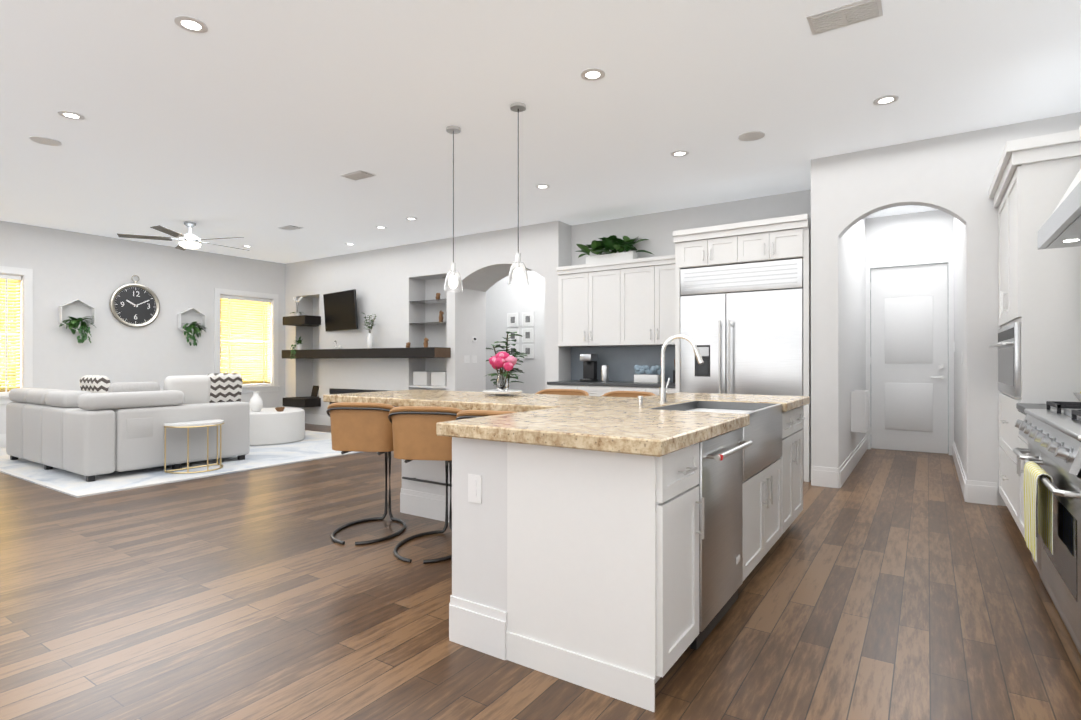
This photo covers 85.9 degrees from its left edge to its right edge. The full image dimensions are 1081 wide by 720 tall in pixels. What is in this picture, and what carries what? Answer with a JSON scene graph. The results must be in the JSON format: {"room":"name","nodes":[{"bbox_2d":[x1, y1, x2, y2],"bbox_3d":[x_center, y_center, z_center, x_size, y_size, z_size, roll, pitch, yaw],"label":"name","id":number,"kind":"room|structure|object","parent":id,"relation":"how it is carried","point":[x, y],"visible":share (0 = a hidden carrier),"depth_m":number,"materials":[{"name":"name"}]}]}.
{"room":"living room and kitchen","nodes":[
{"label":"living room and kitchen","id":0,"kind":"room"},
{"bbox_2d":[0,221,284,433],"bbox_3d":[-7.482,-0.356,8.011,0.150,3.120,8.700,0,0,34],"label":"wall","id":1,"kind":"structure","parent":0,"point":[95,271],"depth_m":9.15,"materials":[{"name":"paint"}]},
{"bbox_2d":[0,434,5,447],"bbox_3d":[-7.440,1.111,7.920,0.016,0.185,8.600,0,0,34],"label":"baseboard","id":2,"kind":"structure","parent":1,"relation":"attached to","point":[2,436],"depth_m":7.98,"materials":[{"name":"paint"}]},
{"bbox_2d":[0,266,32,403],"bbox_3d":[-7.614,-0.344,7.769,0.200,1.895,1.280,0,0,34],"label":"window","id":3,"kind":"structure","parent":1,"relation":"in","point":[10,332],"depth_m":8.14,"materials":[{"name":"yellow glass"}]},
{"bbox_2d":[58,299,94,342],"bbox_3d":[-6.849,-0.576,8.610,0.236,0.662,0.453,0,0,34],"label":"shelf","id":4,"kind":"object","parent":1,"relation":"attached to","point":[73,324],"visible":1,"depth_m":8.62,"materials":[{"name":"white plastic"}]},
{"bbox_2d":[110,275,159,326],"bbox_3d":[-6.494,-0.944,9.313,0.052,0.842,0.700,0,0,34],"label":"wall clock","id":5,"kind":"object","parent":1,"relation":"attached to","point":[130,309],"visible":0.98,"depth_m":9.30,"materials":[{"name":"black plastic"}]},
{"bbox_2d":[177,307,206,345],"bbox_3d":[-5.936,-0.570,9.968,0.249,0.666,0.450,0,0,34],"label":"shelf","id":6,"kind":"object","parent":1,"relation":"attached to","point":[190,329],"visible":1,"depth_m":9.95,"materials":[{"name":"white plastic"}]},
{"bbox_2d":[214,288,279,392],"bbox_3d":[-5.528,-0.336,10.898,0.200,1.895,1.260,0,0,34],"label":"window","id":7,"kind":"structure","parent":1,"relation":"in","point":[245,338],"depth_m":10.92,"materials":[{"name":"yellow glass"}]},
{"bbox_2d":[285,220,570,414],"bbox_3d":[-2.200,-0.351,10.050,6.380,3.120,0.750,0,0,34],"label":"wall","id":8,"kind":"structure","parent":0,"point":[389,284],"depth_m":9.69,"materials":[{"name":"paint"}]},
{"bbox_2d":[283,315,320,326],"bbox_3d":[-4.427,-0.738,11.105,0.796,0.160,0.716,0,0,34],"label":"floating shelf","id":9,"kind":"object","parent":8,"relation":"attached to","point":[308,320],"visible":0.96,"depth_m":10.77,"materials":[{"name":"brown wood"}]},
{"bbox_2d":[290,296,304,315],"bbox_3d":[-4.610,-1.012,11.015,0.326,0.385,0.271,0,0,34],"label":"orchid","id":10,"kind":"object","parent":9,"relation":"on","point":[297,313],"visible":0.96,"depth_m":10.98,"materials":[{"name":"white plant"}]},
{"bbox_2d":[283,396,320,407],"bbox_3d":[-4.427,0.792,11.101,0.796,0.160,0.716,0,0,34],"label":"floating shelf","id":11,"kind":"object","parent":8,"relation":"attached to","point":[308,401],"visible":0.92,"depth_m":10.76,"materials":[{"name":"brown wood"}]},
{"bbox_2d":[311,386,318,396],"bbox_3d":[-4.358,0.600,11.227,0.180,0.208,0.066,0,0,34],"label":"frame","id":12,"kind":"object","parent":11,"relation":"on","point":[315,389],"visible":0.93,"depth_m":11.21,"materials":[{"name":"brown wood"}]},
{"bbox_2d":[305,414,330,425],"bbox_3d":[-3.181,1.117,10.237,4.476,0.185,0.020,0,0,34],"label":"baseboard","id":13,"kind":"structure","parent":8,"relation":"attached to","point":[309,418],"depth_m":10.90,"materials":[{"name":"paint"}]},
{"bbox_2d":[323,289,357,331],"bbox_3d":[-3.591,-0.875,10.407,1.108,0.690,0.255,0,0,34],"label":"tv","id":14,"kind":"object","parent":8,"relation":"attached to","point":[340,311],"visible":1,"depth_m":10.35,"materials":[{"name":"black plastic"}]},
{"bbox_2d":[329,388,382,404],"bbox_3d":[-3.151,0.685,10.351,1.672,0.322,0.198,0,0,34],"label":"fireplace insert","id":15,"kind":"object","parent":8,"relation":"attached to","point":[336,391],"depth_m":10.47,"materials":[{"name":"black metal"}]},
{"bbox_2d":[282,347,450,358],"bbox_3d":[-3.079,-0.110,10.194,4.048,0.160,0.736,0,0,34],"label":"mantel shelf","id":16,"kind":"object","parent":8,"relation":"attached to","point":[430,352],"visible":0.94,"depth_m":9.53,"materials":[{"name":"brown wood"}]},
{"bbox_2d":[290,337,302,358],"bbox_3d":[-4.498,-0.226,10.754,0.205,0.429,0.239,0,0,34],"label":"potted plant","id":17,"kind":"object","parent":16,"relation":"on","point":[299,347],"visible":0.94,"depth_m":10.73,"materials":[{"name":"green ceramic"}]},
{"bbox_2d":[333,340,341,348],"bbox_3d":[-3.610,-0.271,10.310,0.203,0.160,0.097,0,0,34],"label":"figurine","id":18,"kind":"object","parent":16,"relation":"on","point":[339,346],"visible":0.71,"depth_m":10.30,"materials":[{"name":"white ceramic"}]},
{"bbox_2d":[363,313,376,347],"bbox_3d":[-2.895,-0.491,9.798,0.372,0.597,0.291,0,0,34],"label":"vase","id":19,"kind":"object","parent":16,"relation":"on","point":[369,340],"visible":1,"depth_m":9.79,"materials":[{"name":"white ceramic"}]},
{"bbox_2d":[423,338,428,346],"bbox_3d":[-1.799,-0.274,9.139,0.096,0.160,0.076,0,0,34],"label":"figurine","id":20,"kind":"object","parent":16,"relation":"on","point":[426,340],"visible":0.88,"depth_m":9.12,"materials":[{"name":"brown wood"}]},
{"bbox_2d":[409,299,446,387],"bbox_3d":[-1.718,-0.258,9.510,0.832,1.412,0.366,0,0,34],"label":"shelves","id":21,"kind":"object","parent":8,"relation":"attached to","point":[432,323],"visible":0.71,"depth_m":9.45,"materials":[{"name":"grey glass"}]},
{"bbox_2d":[413,371,429,385],"bbox_3d":[-1.903,0.302,9.628,0.320,0.228,0.280,0,0,34],"label":"basket","id":22,"kind":"object","parent":21,"relation":"on","point":[419,377],"depth_m":9.49,"materials":[{"name":"white fabric"}]},
{"bbox_2d":[430,371,445,385],"bbox_3d":[-1.562,0.302,9.400,0.320,0.228,0.280,0,0,34],"label":"basket","id":23,"kind":"object","parent":21,"relation":"on","point":[432,378],"depth_m":9.29,"materials":[{"name":"white fabric"}]},
{"bbox_2d":[439,311,443,321],"bbox_3d":[-1.602,-0.705,9.382,0.096,0.200,0.076,0,0,34],"label":"figurine","id":24,"kind":"object","parent":21,"relation":"on","point":[441,313],"visible":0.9,"depth_m":9.36,"materials":[{"name":"brown wood"}]},
{"bbox_2d":[465,355,469,362],"bbox_3d":[-1.167,-0.013,9.246,0.009,0.120,0.120,0,0,34],"label":"switch","id":25,"kind":"object","parent":8,"relation":"attached to","point":[467,357],"depth_m":9.25,"materials":[{"name":"white plastic"}]},
{"bbox_2d":[472,355,476,362],"bbox_3d":[-1.067,-0.012,9.396,0.009,0.120,0.120,0,0,34],"label":"switch","id":26,"kind":"object","parent":8,"relation":"attached to","point":[474,358],"depth_m":9.39,"materials":[{"name":"white plastic"}]},
{"bbox_2d":[0,423,1080,719],"bbox_3d":[-1.955,1.248,5.598,12.320,0.100,11.420,0,0,34],"label":"floor","id":27,"kind":"structure","parent":0,"point":[890,585],"depth_m":2.70,"materials":[{"name":"brown wood"}]},
{"bbox_2d":[0,430,359,497],"bbox_3d":[-4.687,1.196,7.918,4.300,0.015,4.050,0,0,34],"label":"rug","id":28,"kind":"object","parent":27,"relation":"on","point":[313,445],"visible":0.38,"depth_m":6.29,"materials":[{"name":"fabric"}]},
{"bbox_2d":[6,388,249,481],"bbox_3d":[-4.914,0.762,6.940,2.400,0.852,1.670,0,0,34],"label":"sofa","id":29,"kind":"object","parent":28,"relation":"on","point":[89,435],"visible":0.96,"depth_m":6.11,"materials":[{"name":"fabric"}]},
{"bbox_2d":[80,375,110,392],"bbox_3d":[-5.267,0.449,6.906,0.560,0.534,0.218,0,0,34],"label":"throw pillow","id":30,"kind":"object","parent":29,"relation":"on","point":[95,383],"visible":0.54,"depth_m":6.75,"materials":[{"name":"fabric"}]},
{"bbox_2d":[108,382,159,392],"bbox_3d":[-4.394,0.474,6.276,0.201,0.475,0.480,0,0,34],"label":"throw pillow","id":31,"kind":"object","parent":29,"relation":"on","point":[131,386],"visible":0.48,"depth_m":6.19,"materials":[{"name":"white fabric"}]},
{"bbox_2d":[163,375,210,404],"bbox_3d":[-4.095,0.446,6.726,0.218,0.534,0.500,0,0,34],"label":"throw pillow","id":32,"kind":"object","parent":29,"relation":"on","point":[194,389],"visible":0.38,"depth_m":6.68,"materials":[{"name":"fabric"}]},
{"bbox_2d":[206,373,242,402],"bbox_3d":[-3.872,0.436,7.070,0.222,0.554,0.440,0,0,34],"label":"throw pillow","id":33,"kind":"object","parent":29,"relation":"on","point":[226,387],"visible":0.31,"depth_m":7.01,"materials":[{"name":"fabric"}]},
{"bbox_2d":[164,419,223,473],"bbox_3d":[-3.664,0.926,6.245,0.356,0.513,0.576,0,0,34],"label":"side table","id":34,"kind":"object","parent":28,"relation":"on","point":[202,423],"visible":0.98,"depth_m":6.14,"materials":[{"name":"gold metal"}]},
{"bbox_2d":[250,407,304,445],"bbox_3d":[-4.094,0.967,8.574,1.140,0.450,1.140,0,0,34],"label":"ottoman","id":35,"kind":"object","parent":28,"relation":"on","point":[271,426],"visible":0.6,"depth_m":8.18,"materials":[{"name":"fabric"}]},
{"bbox_2d":[249,391,262,411],"bbox_3d":[-4.094,0.598,8.359,0.190,0.285,0.190,0,0,34],"label":"vase","id":36,"kind":"object","parent":35,"relation":"on","point":[256,403],"visible":1,"depth_m":8.30,"materials":[{"name":"white ceramic"}]},
{"bbox_2d":[275,407,284,411],"bbox_3d":[-3.758,0.713,8.375,0.130,0.055,0.130,0,0,34],"label":"bowl","id":37,"kind":"object","parent":35,"relation":"on","point":[279,409],"visible":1,"depth_m":8.34,"materials":[{"name":"brown wood"}]},
{"bbox_2d":[326,402,405,544],"bbox_3d":[-1.202,0.738,4.059,0.616,0.911,0.619,0,0,34],"label":"bar stool","id":38,"kind":"object","parent":27,"relation":"on","point":[360,427],"visible":0.83,"depth_m":3.87,"materials":[{"name":"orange leather"}]},
{"bbox_2d":[388,406,462,563],"bbox_3d":[-0.694,0.737,3.721,0.616,0.911,0.619,0,0,34],"label":"bar stool","id":39,"kind":"object","parent":27,"relation":"on","point":[415,437],"visible":0.67,"depth_m":3.53,"materials":[{"name":"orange leather"}]},
{"bbox_2d":[455,410,515,419],"bbox_3d":[-0.221,0.736,3.405,0.579,0.911,0.625,0,0,34],"label":"bar stool","id":40,"kind":"object","parent":27,"relation":"on","point":[465,414],"visible":0.08,"depth_m":3.25,"materials":[{"name":"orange leather"}]},
{"bbox_2d":[535,389,588,395],"bbox_3d":[0.133,0.723,4.837,0.565,0.946,0.629,0,0,34],"label":"bar stool","id":41,"kind":"object","parent":27,"relation":"on","point":[566,392],"visible":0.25,"depth_m":5.00,"materials":[{"name":"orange leather"}]},
{"bbox_2d":[335,393,809,711],"bbox_3d":[0.055,0.755,3.812,2.780,0.875,2.737,0,0,34],"label":"kitchen island","id":42,"kind":"object","parent":27,"relation":"on","point":[618,548],"depth_m":2.24,"materials":[{"name":"paint"}]},
{"bbox_2d":[323,390,690,409],"bbox_3d":[-0.315,0.291,4.142,2.568,0.055,1.012,0,0,34],"label":"island countertop","id":43,"kind":"structure","parent":42,"relation":"on","point":[466,400],"depth_m":3.87,"materials":[{"name":"beige stone"}]},
{"bbox_2d":[483,390,521,394],"bbox_3d":[-0.285,0.246,4.356,0.300,0.034,0.300,0,0,34],"label":"plate","id":44,"kind":"object","parent":43,"relation":"on","point":[497,392],"visible":0.96,"depth_m":4.24,"materials":[{"name":"white ceramic"}]},
{"bbox_2d":[486,351,516,390],"bbox_3d":[-0.285,0.081,4.356,0.273,0.294,0.273,0,0,34],"label":"flower vase","id":45,"kind":"object","parent":44,"relation":"on","point":[504,360],"visible":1,"depth_m":4.31,"materials":[{"name":"clear glass"}]},
{"bbox_2d":[486,331,526,389],"bbox_3d":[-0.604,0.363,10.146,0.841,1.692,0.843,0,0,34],"label":"leaf plant","id":46,"kind":"object","parent":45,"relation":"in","point":[514,355],"visible":0.38,"depth_m":10.11,"materials":[{"name":"plant"}]},
{"bbox_2d":[436,392,809,457],"bbox_3d":[0.764,0.289,3.326,0.990,0.055,2.850,0,0,34],"label":"island countertop","id":47,"kind":"structure","parent":42,"relation":"on","point":[601,429],"depth_m":2.33,"materials":[{"name":"beige stone"}]},
{"bbox_2d":[659,334,703,401],"bbox_3d":[0.856,0.054,3.521,0.284,0.416,0.096,0,0,34],"label":"faucet","id":48,"kind":"object","parent":47,"relation":"on","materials":[{"name":"silver metal"}]},
{"bbox_2d":[643,398,782,417],"bbox_3d":[1.012,0.428,3.334,0.537,0.326,0.890,0,0,34],"label":"sink","id":49,"kind":"object","parent":47,"relation":"in","point":[756,409],"depth_m":3.64,"materials":[{"name":"silver metal"}]},
{"bbox_2d":[547,382,614,395],"bbox_3d":[0.679,0.766,7.708,0.995,0.874,0.640,0,0,34],"label":"base cabinet","id":50,"kind":"object","parent":27,"relation":"on","point":[592,390],"depth_m":7.37,"materials":[{"name":"paint"}]},
{"bbox_2d":[563,382,674,385],"bbox_3d":[1.040,0.307,7.462,1.870,0.039,0.650,0,0,34],"label":"countertop","id":51,"kind":"structure","parent":50,"relation":"on","point":[564,383],"depth_m":7.24,"materials":[{"name":"black stone"}]},
{"bbox_2d":[580,354,597,381],"bbox_3d":[0.640,0.102,7.801,0.180,0.370,0.210,0,0,34],"label":"coffee maker","id":52,"kind":"object","parent":51,"relation":"on","point":[589,367],"visible":0.98,"depth_m":7.78,"materials":[{"name":"black plastic"}]},
{"bbox_2d":[601,365,608,381],"bbox_3d":[0.851,0.173,7.666,0.104,0.226,0.104,0,0,34],"label":"canister","id":53,"kind":"object","parent":51,"relation":"on","point":[604,373],"visible":0.98,"depth_m":7.62,"materials":[{"name":"metal"}]},
{"bbox_2d":[634,365,660,382],"bbox_3d":[1.365,0.173,7.331,0.383,0.225,0.180,0,0,34],"label":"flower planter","id":54,"kind":"object","parent":51,"relation":"on","point":[640,370],"visible":0.98,"depth_m":7.30,"materials":[{"name":"white ceramic"}]},
{"bbox_2d":[673,359,674,382],"bbox_3d":[1.683,0.135,7.112,0.120,0.300,0.120,0,0,34],"label":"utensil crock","id":55,"kind":"object","parent":51,"relation":"on","point":[674,373],"visible":0.1,"depth_m":7.10,"materials":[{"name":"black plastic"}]},
{"bbox_2d":[602,391,654,397],"bbox_3d":[0.616,0.722,4.516,0.558,0.946,0.629,0,0,34],"label":"bar stool","id":56,"kind":"object","parent":27,"relation":"on","point":[635,394],"visible":0.04,"depth_m":4.67,"materials":[{"name":"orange leather"}]},
{"bbox_2d":[615,386,674,394],"bbox_3d":[1.407,0.764,7.222,0.995,0.874,0.640,0,0,34],"label":"base cabinet","id":57,"kind":"object","parent":27,"relation":"on","point":[653,389],"depth_m":6.94,"materials":[{"name":"paint"}]},
{"bbox_2d":[673,214,810,481],"bbox_3d":[2.299,-0.110,6.426,1.365,2.620,0.980,0,0,34],"label":"enclosure","id":58,"kind":"object","parent":27,"relation":"on","point":[778,238],"visible":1,"depth_m":5.95,"materials":[{"name":"paint"}]},
{"bbox_2d":[680,258,803,478],"bbox_3d":[2.236,0.091,6.331,1.257,2.193,0.736,0,0,34],"label":"refrigerator","id":59,"kind":"object","parent":27,"relation":"on","point":[741,326],"visible":0.69,"depth_m":6.04,"materials":[{"name":"metal"}]},
{"bbox_2d":[993,141,1080,527],"bbox_3d":[3.683,-0.073,4.088,0.647,2.533,1.234,0,0,34],"label":"tall cabinet","id":60,"kind":"object","parent":27,"relation":"on","point":[1038,344],"depth_m":3.71,"materials":[{"name":"paint"}]},
{"bbox_2d":[1016,403,1063,536],"bbox_3d":[3.154,0.734,3.312,0.671,0.915,0.632,0,0,34],"label":"base cabinet","id":61,"kind":"object","parent":27,"relation":"on","point":[1022,440],"visible":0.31,"depth_m":3.62,"materials":[{"name":"paint"}]},
{"bbox_2d":[1074,392,1080,401],"bbox_3d":[3.187,0.197,3.291,0.250,0.157,0.250,0,0,34],"label":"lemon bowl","id":62,"kind":"object","parent":61,"relation":"on","point":[1077,395],"visible":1,"depth_m":3.33,"materials":[{"name":"white ceramic"}]},
{"bbox_2d":[1013,401,1080,654],"bbox_3d":[2.535,0.694,2.457,0.722,0.990,1.370,0,0,34],"label":"range","id":63,"kind":"object","parent":27,"relation":"on","point":[1053,438],"visible":0.9,"depth_m":2.38,"materials":[{"name":"metal"}]},
{"bbox_2d":[1023,461,1052,561],"bbox_3d":[2.155,0.647,2.517,0.058,0.366,0.372,0,0,34],"label":"towel","id":64,"kind":"object","parent":63,"relation":"hanging from","point":[1033,471],"visible":0.96,"depth_m":2.50,"materials":[{"name":"beige fabric"}]},
{"bbox_2d":[0,0,1080,263],"bbox_3d":[-1.955,-1.972,5.606,12.320,0.100,11.420,0,0,34],"label":"ceiling","id":65,"kind":"structure","parent":0,"point":[256,124],"depth_m":4.36,"materials":[{"name":"paint"}]},
{"bbox_2d":[29,136,61,145],"bbox_3d":[-4.340,-1.919,5.093,0.220,0.008,0.220,0,0,34],"label":"ceiling speaker","id":66,"kind":"object","parent":65,"relation":"attached to","point":[45,141],"visible":0.88,"depth_m":5.09,"materials":[{"name":"white plastic"}]},
{"bbox_2d":[57,111,84,119],"bbox_3d":[-3.686,-1.921,4.560,0.170,0.008,0.170,0,0,34],"label":"recessed light","id":67,"kind":"object","parent":65,"relation":"in","point":[71,115],"visible":0.98,"depth_m":4.56,"materials":[{"name":"white plastic"}]},
{"bbox_2d":[116,222,249,250],"bbox_3d":[-4.868,-1.737,8.155,1.633,0.356,1.571,0,0,34],"label":"ceiling fan","id":68,"kind":"object","parent":65,"relation":"hanging from","point":[189,241],"visible":1,"depth_m":7.98,"materials":[{"name":"metal"}]},
{"bbox_2d":[174,16,207,32],"bbox_3d":[-2.005,-1.924,3.332,0.170,0.008,0.170,0,0,34],"label":"recessed light","id":69,"kind":"object","parent":65,"relation":"in","point":[190,24],"visible":1,"depth_m":3.33,"materials":[{"name":"white plastic"}]},
{"bbox_2d":[279,225,302,230],"bbox_3d":[-3.617,-1.907,8.396,0.320,0.015,0.200,0,0,34],"label":"ceiling vent","id":70,"kind":"object","parent":65,"relation":"in","point":[290,227],"visible":1,"depth_m":8.37,"materials":[{"name":"white plastic"}]},
{"bbox_2d":[340,170,375,180],"bbox_3d":[-1.897,-1.913,6.036,0.320,0.015,0.200,0,0,34],"label":"ceiling vent","id":71,"kind":"object","parent":65,"relation":"in","point":[357,175],"visible":0.96,"depth_m":6.00,"materials":[{"name":"white plastic"}]},
{"bbox_2d":[375,226,386,228],"bbox_3d":[-2.300,-1.911,8.371,0.170,0.008,0.170,0,0,34],"label":"recessed light","id":72,"kind":"object","parent":65,"relation":"in","point":[381,227],"visible":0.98,"depth_m":8.37,"materials":[{"name":"white plastic"}]},
{"bbox_2d":[405,217,417,219],"bbox_3d":[-1.750,-1.912,7.861,0.170,0.008,0.170,0,0,34],"label":"recessed light","id":73,"kind":"object","parent":65,"relation":"in","point":[410,218],"visible":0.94,"depth_m":7.85,"materials":[{"name":"white plastic"}]},
{"bbox_2d":[444,125,462,292],"bbox_3d":[-0.724,-1.246,4.820,0.160,1.354,0.160,0,0,34],"label":"pendant lamp","id":74,"kind":"object","parent":65,"relation":"hanging from","point":[453,282],"visible":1,"depth_m":4.79,"materials":[{"name":"white glass"}]},
{"bbox_2d":[508,102,528,285],"bbox_3d":[-0.169,-1.248,4.390,0.160,1.354,0.160,0,0,34],"label":"pendant lamp","id":75,"kind":"object","parent":65,"relation":"hanging from","point":[518,275],"visible":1,"depth_m":4.35,"materials":[{"name":"white glass"}]},
{"bbox_2d":[535,184,549,188],"bbox_3d":[0.025,-1.916,6.414,0.170,0.008,0.170,0,0,34],"label":"recessed light","id":76,"kind":"object","parent":65,"relation":"in","point":[542,186],"visible":0.94,"depth_m":6.41,"materials":[{"name":"white plastic"}]},
{"bbox_2d":[580,68,604,80],"bbox_3d":[0.353,-1.922,3.912,0.170,0.008,0.170,0,0,34],"label":"recessed light","id":77,"kind":"object","parent":65,"relation":"in","point":[592,74],"visible":1,"depth_m":3.91,"materials":[{"name":"white plastic"}]},
{"bbox_2d":[671,150,688,156],"bbox_3d":[1.296,-1.919,5.399,0.170,0.008,0.170,0,0,34],"label":"recessed light","id":78,"kind":"object","parent":65,"relation":"in","point":[679,153],"visible":1,"depth_m":5.39,"materials":[{"name":"white plastic"}]},
{"bbox_2d":[738,131,764,141],"bbox_3d":[1.811,-1.920,4.983,0.220,0.008,0.220,0,0,34],"label":"ceiling speaker","id":79,"kind":"object","parent":65,"relation":"attached to","point":[751,136],"visible":0.98,"depth_m":4.98,"materials":[{"name":"white plastic"}]},
{"bbox_2d":[806,0,882,35],"bbox_3d":[1.704,-1.921,3.252,0.360,0.015,0.220,0,0,34],"label":"ceiling vent","id":80,"kind":"object","parent":65,"relation":"in","point":[843,16],"visible":0.98,"depth_m":3.24,"materials":[{"name":"white plastic"}]},
{"bbox_2d":[873,95,898,105],"bbox_3d":[2.555,-1.921,4.295,0.170,0.008,0.170,0,0,34],"label":"recessed light","id":81,"kind":"object","parent":65,"relation":"in","point":[885,100],"visible":1,"depth_m":4.29,"materials":[{"name":"white plastic"}]},
{"bbox_2d":[571,189,810,381],"bbox_3d":[1.849,-0.358,7.411,3.285,3.120,0.150,0,0,34],"label":"wall","id":82,"kind":"structure","parent":0,"point":[657,229],"depth_m":7.43,"materials":[{"name":"paint"}]},
{"bbox_2d":[557,263,623,346],"bbox_3d":[0.756,-0.704,7.828,0.995,1.035,0.359,0,0,34],"label":"upper cabinet","id":83,"kind":"object","parent":82,"relation":"attached to","point":[590,299],"depth_m":7.67,"materials":[{"name":"paint"}]},
{"bbox_2d":[575,235,653,263],"bbox_3d":[0.971,-1.469,7.690,1.086,0.394,0.576,0,0,34],"label":"potted plant","id":84,"kind":"object","parent":83,"relation":"on","point":[613,243],"visible":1,"depth_m":7.62,"materials":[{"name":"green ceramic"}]},
{"bbox_2d":[624,259,674,345],"bbox_3d":[1.484,-0.705,7.343,0.995,1.035,0.359,0,0,34],"label":"upper cabinet","id":85,"kind":"object","parent":82,"relation":"attached to","point":[629,302],"depth_m":7.22,"materials":[{"name":"paint"}]},
{"bbox_2d":[486,210,953,393],"bbox_3d":[2.044,-0.352,9.529,8.020,3.120,0.150,0,0,34],"label":"wall","id":86,"kind":"structure","parent":0,"point":[916,235],"depth_m":10.79,"materials":[{"name":"paint"}]},
{"bbox_2d":[507,344,518,357],"bbox_3d":[-0.527,-0.168,11.135,0.270,0.270,0.024,0,0,34],"label":"picture frame","id":87,"kind":"object","parent":86,"relation":"attached to","point":[516,346],"visible":0.5,"depth_m":11.11,"materials":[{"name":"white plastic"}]},
{"bbox_2d":[507,328,518,342],"bbox_3d":[-0.527,-0.468,11.136,0.270,0.270,0.024,0,0,34],"label":"picture frame","id":88,"kind":"object","parent":86,"relation":"attached to","point":[515,336],"visible":0.59,"depth_m":11.12,"materials":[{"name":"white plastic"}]},
{"bbox_2d":[507,313,518,326],"bbox_3d":[-0.527,-0.768,11.137,0.270,0.270,0.024,0,0,34],"label":"picture frame","id":89,"kind":"object","parent":86,"relation":"attached to","point":[512,319],"visible":1,"depth_m":11.12,"materials":[{"name":"white plastic"}]},
{"bbox_2d":[522,344,533,357],"bbox_3d":[-0.235,-0.168,10.941,0.270,0.270,0.024,0,0,34],"label":"picture frame","id":90,"kind":"object","parent":86,"relation":"attached to","point":[528,349],"visible":0.83,"depth_m":10.92,"materials":[{"name":"white plastic"}]},
{"bbox_2d":[522,328,533,341],"bbox_3d":[-0.235,-0.468,10.942,0.270,0.270,0.024,0,0,34],"label":"picture frame","id":91,"kind":"object","parent":86,"relation":"attached to","point":[528,334],"visible":0.98,"depth_m":10.93,"materials":[{"name":"white plastic"}]},
{"bbox_2d":[522,312,533,326],"bbox_3d":[-0.235,-0.768,10.943,0.270,0.270,0.024,0,0,34],"label":"picture frame","id":92,"kind":"object","parent":86,"relation":"attached to","point":[527,318],"visible":1,"depth_m":10.94,"materials":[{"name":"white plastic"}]},
{"bbox_2d":[870,263,947,453],"bbox_3d":[4.813,-0.021,7.608,0.861,2.423,0.093,0,0,34],"label":"hall door","id":93,"kind":"structure","parent":86,"relation":"in","point":[909,358],"depth_m":7.59,"materials":[{"name":"paint"}]},
{"bbox_2d":[866,255,953,454],"bbox_3d":[4.805,-0.062,7.586,1.040,2.530,0.020,0,0,34],"label":"door frame","id":94,"kind":"structure","parent":86,"relation":"attached to","point":[949,259],"depth_m":7.42,"materials":[{"name":"paint"}]},
{"bbox_2d":[840,218,865,464],"bbox_3d":[3.541,-0.359,6.776,0.235,3.120,2.770,0,0,34],"label":"wall","id":95,"kind":"structure","parent":0,"point":[853,308],"depth_m":6.38,"materials":[{"name":"paint"}]},
{"bbox_2d":[837,435,866,487],"bbox_3d":[3.600,1.108,6.634,0.016,0.185,2.936,0,0,34],"label":"baseboard","id":96,"kind":"structure","parent":95,"relation":"attached to","point":[849,464],"depth_m":6.16,"materials":[{"name":"paint"}]},
{"bbox_2d":[851,390,868,432],"bbox_3d":[3.539,0.560,6.433,0.139,0.440,0.400,0,0,34],"label":"wall-mounted box","id":97,"kind":"object","parent":95,"relation":"attached to","point":[859,410],"visible":1,"depth_m":6.27,"materials":[{"name":"white plastic"}]},
{"bbox_2d":[811,112,1080,505],"bbox_3d":[3.551,-0.364,5.015,2.205,3.120,0.150,0,0,34],"label":"wall","id":98,"kind":"structure","parent":0,"point":[953,175],"depth_m":5.03,"materials":[{"name":"paint"}]},
{"bbox_2d":[953,217,965,474],"bbox_3d":[4.508,-0.361,6.132,0.150,3.120,2.770,0,0,34],"label":"wall","id":99,"kind":"structure","parent":0,"point":[959,226],"depth_m":5.86,"materials":[{"name":"paint"}]},
{"bbox_2d":[953,342,962,363],"bbox_3d":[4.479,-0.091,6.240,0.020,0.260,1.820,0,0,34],"label":"hall light switch","id":100,"kind":"object","parent":99,"relation":"attached to","point":[961,352],"visible":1,"depth_m":5.54,"materials":[{"name":"white plastic"}]},
{"bbox_2d":[952,441,968,501],"bbox_3d":[4.393,1.106,6.105,0.016,0.185,2.936,0,0,34],"label":"baseboard","id":101,"kind":"structure","parent":99,"relation":"attached to","point":[964,483],"depth_m":5.51,"materials":[{"name":"paint"}]},
{"bbox_3d":[2.174,-0.374,1.096,0.150,3.120,7.900,0,0,34],"label":"wall","id":102,"kind":"structure","parent":0,"visible":0},
{"bbox_2d":[1037,126,1080,249],"bbox_3d":[2.567,-0.924,2.386,0.614,0.638,1.560,0,0,34],"label":"range hood","id":103,"kind":"object","parent":102,"relation":"attached to","point":[1060,227],"visible":1,"depth_m":2.78,"materials":[{"name":"metal"}]}
]}

